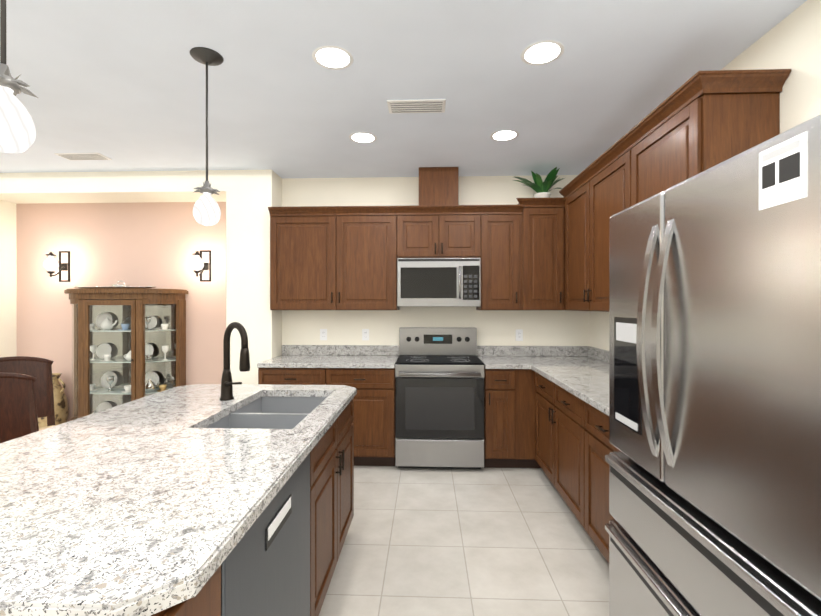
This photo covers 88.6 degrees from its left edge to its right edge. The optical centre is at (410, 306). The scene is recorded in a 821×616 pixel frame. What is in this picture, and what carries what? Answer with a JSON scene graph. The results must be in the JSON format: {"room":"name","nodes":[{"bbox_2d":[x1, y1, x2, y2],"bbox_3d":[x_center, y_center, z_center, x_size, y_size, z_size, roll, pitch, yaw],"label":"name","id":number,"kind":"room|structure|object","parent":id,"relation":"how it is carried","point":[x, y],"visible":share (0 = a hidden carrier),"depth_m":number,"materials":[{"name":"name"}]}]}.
{"room":"kitchen","nodes":[
{"label":"kitchen","id":0,"kind":"room"},
{"bbox_2d":[16,202,225,421],"bbox_3d":[-2.979,0.148,4.507,2.480,2.500,0.100,0,0,2],"label":"wall","id":1,"kind":"structure","parent":0,"point":[156,244],"depth_m":4.46,"materials":[{"name":"pink paint"}]},
{"bbox_2d":[43,251,69,281],"bbox_3d":[-3.684,-0.426,4.365,0.124,0.326,0.232,0,0,2],"label":"sconce","id":2,"kind":"object","parent":1,"relation":"attached to","point":[51,265],"visible":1,"depth_m":4.33,"materials":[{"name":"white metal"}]},
{"bbox_2d":[190,250,210,281],"bbox_3d":[-2.156,-0.426,4.307,0.124,0.326,0.232,0,0,2],"label":"sconce","id":3,"kind":"object","parent":1,"relation":"attached to","point":[197,263],"visible":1,"depth_m":4.25,"materials":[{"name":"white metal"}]},
{"bbox_2d":[0,170,281,383],"bbox_3d":[-4.017,0.049,4.296,5.420,2.700,0.400,0,0,2],"label":"wall","id":4,"kind":"structure","parent":0,"point":[249,197],"depth_m":4.02,"materials":[{"name":"beige paint"}]},
{"bbox_2d":[0,0,806,177],"bbox_3d":[-2.573,-1.346,0.191,8.620,0.100,8.750,0,0,2],"label":"ceiling","id":5,"kind":"structure","parent":0,"point":[121,84],"depth_m":2.39,"materials":[{"name":"white paint"}]},
{"bbox_2d":[0,0,37,152],"bbox_3d":[-1.096,-0.855,1.131,0.160,0.881,0.160,0,0,2],"label":"pendant light","id":6,"kind":"object","parent":5,"relation":"hanging from","point":[17,130],"visible":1,"depth_m":1.12,"materials":[{"name":"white glass"}]},
{"bbox_2d":[54,152,111,159],"bbox_3d":[-2.822,-1.294,3.628,0.380,0.010,0.160,0,0,2],"label":"ceiling vent","id":7,"kind":"object","parent":5,"relation":"in","point":[85,156],"visible":1,"depth_m":3.62,"materials":[{"name":"white metal"}]},
{"bbox_2d":[190,47,223,225],"bbox_3d":[-1.056,-0.857,2.181,0.160,0.881,0.160,0,0,2],"label":"pendant light","id":8,"kind":"object","parent":5,"relation":"hanging from","point":[206,210],"visible":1,"depth_m":2.15,"materials":[{"name":"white glass"}]},
{"bbox_2d":[312,45,353,69],"bbox_3d":[-0.405,-1.296,2.195,0.214,0.002,0.214,0,0,2],"label":"recessed light","id":9,"kind":"object","parent":5,"relation":"in","point":[335,59],"visible":1,"depth_m":2.19,"materials":[{"name":"white paint"}]},
{"bbox_2d":[349,132,376,142],"bbox_3d":[-0.365,-1.297,3.235,0.214,0.002,0.214,0,0,2],"label":"recessed light","id":10,"kind":"object","parent":5,"relation":"in","point":[366,137],"visible":1,"depth_m":3.23,"materials":[{"name":"white paint"}]},
{"bbox_2d":[387,99,445,112],"bbox_3d":[0.040,-1.293,2.719,0.370,0.010,0.170,0,0,2],"label":"ceiling vent","id":11,"kind":"object","parent":5,"relation":"in","point":[420,106],"visible":0.98,"depth_m":2.71,"materials":[{"name":"white metal"}]},
{"bbox_2d":[490,130,518,140],"bbox_3d":[0.714,-1.297,3.193,0.214,0.002,0.214,0,0,2],"label":"recessed light","id":12,"kind":"object","parent":5,"relation":"in","point":[506,135],"visible":1,"depth_m":3.19,"materials":[{"name":"white paint"}]},
{"bbox_2d":[521,40,563,64],"bbox_3d":[0.674,-1.296,2.154,0.214,0.002,0.214,0,0,2],"label":"recessed light","id":13,"kind":"object","parent":5,"relation":"in","point":[547,52],"visible":1,"depth_m":2.14,"materials":[{"name":"white paint"}]},
{"bbox_2d":[282,175,589,355],"bbox_3d":[0.295,0.049,4.272,3.200,2.700,0.120,0,0,2],"label":"wall","id":14,"kind":"structure","parent":0,"point":[500,327],"depth_m":4.22,"materials":[{"name":"beige paint"}]},
{"bbox_2d":[268,206,343,309],"bbox_3d":[-0.963,-0.444,4.082,0.689,0.955,0.346,0,0,2],"label":"upper cabinet","id":15,"kind":"object","parent":14,"relation":"attached to","point":[307,242],"depth_m":3.91,"materials":[{"name":"brown wood"}]},
{"bbox_2d":[320,329,326,339],"bbox_3d":[-0.880,0.284,4.252,0.070,0.114,0.009,0,0,2],"label":"electrical outlet","id":16,"kind":"object","parent":14,"relation":"attached to","point":[323,334],"visible":1,"depth_m":4.25,"materials":[{"name":"white paint"}]},
{"bbox_2d":[362,329,368,339],"bbox_3d":[-0.452,0.284,4.235,0.070,0.114,0.009,0,0,2],"label":"electrical outlet","id":17,"kind":"object","parent":14,"relation":"attached to","point":[365,334],"visible":1,"depth_m":4.23,"materials":[{"name":"white paint"}]},
{"bbox_2d":[344,206,399,309],"bbox_3d":[-0.433,-0.444,4.062,0.628,0.955,0.346,0,0,2],"label":"upper cabinet","id":18,"kind":"object","parent":14,"relation":"attached to","point":[371,233],"depth_m":3.89,"materials":[{"name":"brown wood"}]},
{"bbox_2d":[419,167,458,204],"bbox_3d":[0.266,-1.110,4.059,0.370,0.377,0.296,0,0,2],"label":"cover","id":19,"kind":"object","parent":14,"relation":"attached to","point":[437,185],"depth_m":3.91,"materials":[{"name":"brown wood"}]},
{"bbox_2d":[400,205,483,260],"bbox_3d":[0.265,-0.685,4.035,0.770,0.472,0.346,0,0,2],"label":"upper cabinet","id":20,"kind":"object","parent":14,"relation":"attached to","point":[426,231],"depth_m":3.86,"materials":[{"name":"brown wood"}]},
{"bbox_2d":[397,258,480,306],"bbox_3d":[0.264,-0.221,3.982,0.756,0.440,0.452,0,0,2],"label":"microwave","id":21,"kind":"object","parent":20,"relation":"attached to","point":[438,282],"visible":1,"depth_m":3.81,"materials":[{"name":"silver plastic"}]},
{"bbox_2d":[476,205,519,309],"bbox_3d":[0.872,-0.444,4.012,0.444,0.955,0.346,0,0,2],"label":"upper cabinet","id":22,"kind":"object","parent":14,"relation":"attached to","point":[500,267],"depth_m":3.84,"materials":[{"name":"brown wood"}]},
{"bbox_2d":[516,329,522,340],"bbox_3d":[1.080,0.284,4.177,0.070,0.114,0.009,0,0,2],"label":"electrical outlet","id":23,"kind":"object","parent":14,"relation":"attached to","point":[519,334],"visible":1,"depth_m":4.17,"materials":[{"name":"white paint"}]},
{"bbox_2d":[517,197,559,309],"bbox_3d":[1.224,-0.473,3.959,0.399,1.015,0.425,0,0,2],"label":"upper cabinet","id":24,"kind":"object","parent":14,"relation":"attached to","point":[542,253],"depth_m":3.83,"materials":[{"name":"brown wood"}]},
{"bbox_2d":[513,167,563,197],"bbox_3d":[1.211,-1.126,4.007,0.536,0.287,0.547,0,0,2],"label":"plant","id":25,"kind":"object","parent":24,"relation":"on","point":[540,187],"visible":0.94,"depth_m":3.93,"materials":[{"name":"green plant"}]},
{"bbox_2d":[319,466,608,615],"bbox_3d":[-2.573,1.454,0.195,8.620,0.100,8.750,0,0,2],"label":"floor","id":26,"kind":"structure","parent":0,"point":[482,541],"depth_m":2.42,"materials":[{"name":"tile"}]},
{"bbox_2d":[0,372,38,442],"bbox_3d":[-2.158,0.887,2.226,0.574,1.030,0.499,0,0,24],"label":"dining chair","id":27,"kind":"object","parent":26,"relation":"on","point":[18,414],"visible":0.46,"depth_m":2.45,"materials":[{"name":"brown wood"}]},
{"bbox_2d":[0,356,54,430],"bbox_3d":[-2.764,0.886,2.961,0.574,1.030,0.499,0,0,37],"label":"dining chair","id":28,"kind":"object","parent":26,"relation":"on","point":[40,369],"visible":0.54,"depth_m":3.21,"materials":[{"name":"brown wood"}]},
{"bbox_2d":[38,373,68,427],"bbox_3d":[-3.705,1.048,4.346,0.282,0.700,0.270,0,0,2],"label":"floor vase","id":29,"kind":"object","parent":26,"relation":"on","point":[61,409],"visible":0.31,"depth_m":4.31,"materials":[{"name":"ceramic"}]},
{"bbox_2d":[64,280,187,420],"bbox_3d":[-2.928,0.567,4.255,1.170,1.664,0.385,0,0,2],"label":"china cabinet","id":30,"kind":"object","parent":26,"relation":"on","point":[129,343],"visible":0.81,"depth_m":4.31,"materials":[{"name":"brown wood"}]},
{"bbox_2d":[176,392,356,615],"bbox_3d":[-0.770,0.967,1.667,0.830,0.870,1.926,0,0,2],"label":"kitchen island","id":31,"kind":"object","parent":26,"relation":"on","point":[332,456],"depth_m":2.01,"materials":[{"name":"brown wood"}]},
{"bbox_2d":[0,384,356,615],"bbox_3d":[-0.633,0.515,1.671,0.545,0.031,1.950,0,0,2],"label":"island countertop","id":32,"kind":"structure","parent":31,"relation":"on","point":[138,537],"depth_m":0.96,"materials":[{"name":"white stone"}]},
{"bbox_2d":[219,322,249,400],"bbox_3d":[-0.909,0.285,2.183,0.231,0.411,0.072,0,0,36],"label":"faucet","id":33,"kind":"object","parent":32,"relation":"on","point":[227,383],"visible":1,"depth_m":2.20,"materials":[{"name":"black metal"}]},
{"bbox_2d":[221,453,309,615],"bbox_3d":[-0.724,0.970,1.287,0.662,0.865,0.695,0,0,2],"label":"dishwasher","id":34,"kind":"object","parent":31,"relation":"in","point":[265,567],"visible":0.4,"depth_m":1.25,"materials":[{"name":"grey metal"}]},
{"bbox_2d":[258,368,394,465],"bbox_3d":[-0.719,0.964,3.934,1.189,0.870,0.626,0,0,2],"label":"base cabinet","id":35,"kind":"object","parent":26,"relation":"on","point":[374,400],"depth_m":3.61,"materials":[{"name":"brown wood"}]},
{"bbox_2d":[257,345,398,367],"bbox_3d":[-0.719,0.458,3.927,1.190,0.138,0.641,0,0,2],"label":"countertop","id":36,"kind":"structure","parent":35,"relation":"on","point":[293,356],"depth_m":4.04,"materials":[{"name":"stone"}]},
{"bbox_2d":[395,327,484,468],"bbox_3d":[0.258,0.804,3.844,0.756,1.190,0.716,0,0,2],"label":"range","id":37,"kind":"object","parent":26,"relation":"on","point":[439,395],"visible":1,"depth_m":3.56,"materials":[{"name":"silver metal"}]},
{"bbox_2d":[484,369,517,467],"bbox_3d":[0.770,0.964,3.878,0.250,0.870,0.626,0,0,2],"label":"base cabinet","id":38,"kind":"object","parent":26,"relation":"on","point":[500,385],"depth_m":3.57,"materials":[{"name":"brown wood"}]},
{"bbox_2d":[477,346,488,368],"bbox_3d":[0.647,0.458,3.875,0.004,0.138,0.641,0,0,2],"label":"countertop","id":39,"kind":"structure","parent":38,"relation":"on","point":[482,353],"depth_m":4.17,"materials":[{"name":"stone"}]},
{"bbox_2d":[534,371,577,518],"bbox_3d":[1.374,0.965,2.959,0.695,0.870,1.205,0,0,2],"label":"base cabinet","id":40,"kind":"object","parent":26,"relation":"on","point":[558,435],"depth_m":2.94,"materials":[{"name":"brown wood"}]},
{"bbox_2d":[509,346,608,415],"bbox_3d":[1.341,0.459,2.960,0.761,0.138,2.416,0,0,2],"label":"countertop","id":41,"kind":"structure","parent":40,"relation":"on","point":[581,372],"depth_m":3.44,"materials":[{"name":"stone"}]},
{"bbox_2d":[578,398,620,562],"bbox_3d":[1.342,0.966,2.119,0.695,0.870,0.735,0,0,2],"label":"base cabinet","id":42,"kind":"object","parent":26,"relation":"on","point":[593,425],"depth_m":2.30,"materials":[{"name":"brown wood"}]},
{"bbox_2d":[605,114,820,615],"bbox_3d":[1.179,0.515,1.232,0.862,1.775,0.990,0,0,2],"label":"fridge","id":43,"kind":"object","parent":26,"relation":"on","point":[715,384],"visible":1,"depth_m":1.07,"materials":[{"name":"grey metal"}]},
{"bbox_2d":[590,0,820,350],"bbox_3d":[1.669,0.054,-0.094,0.120,2.700,8.500,0,0,2],"label":"wall","id":44,"kind":"structure","parent":0,"point":[792,41],"depth_m":1.85,"materials":[{"name":"beige paint"}]},
{"bbox_2d":[559,165,591,310],"bbox_3d":[1.529,-0.508,3.497,0.425,1.085,0.674,0,0,2],"label":"upper cabinet","id":45,"kind":"object","parent":44,"relation":"attached to","point":[576,201],"depth_m":3.50,"materials":[{"name":"brown wood"}]},
{"bbox_2d":[592,141,619,311],"bbox_3d":[1.542,-0.507,2.903,0.355,1.085,0.788,0,0,2],"label":"upper cabinet","id":46,"kind":"object","parent":44,"relation":"attached to","point":[606,171],"depth_m":2.98,"materials":[{"name":"brown wood"}]},
{"bbox_2d":[620,73,783,211],"bbox_3d":[1.518,-0.506,2.285,0.355,1.085,0.724,0,0,2],"label":"upper cabinet","id":47,"kind":"object","parent":44,"relation":"attached to","point":[715,118],"depth_m":1.94,"materials":[{"name":"brown wood"}]}
]}

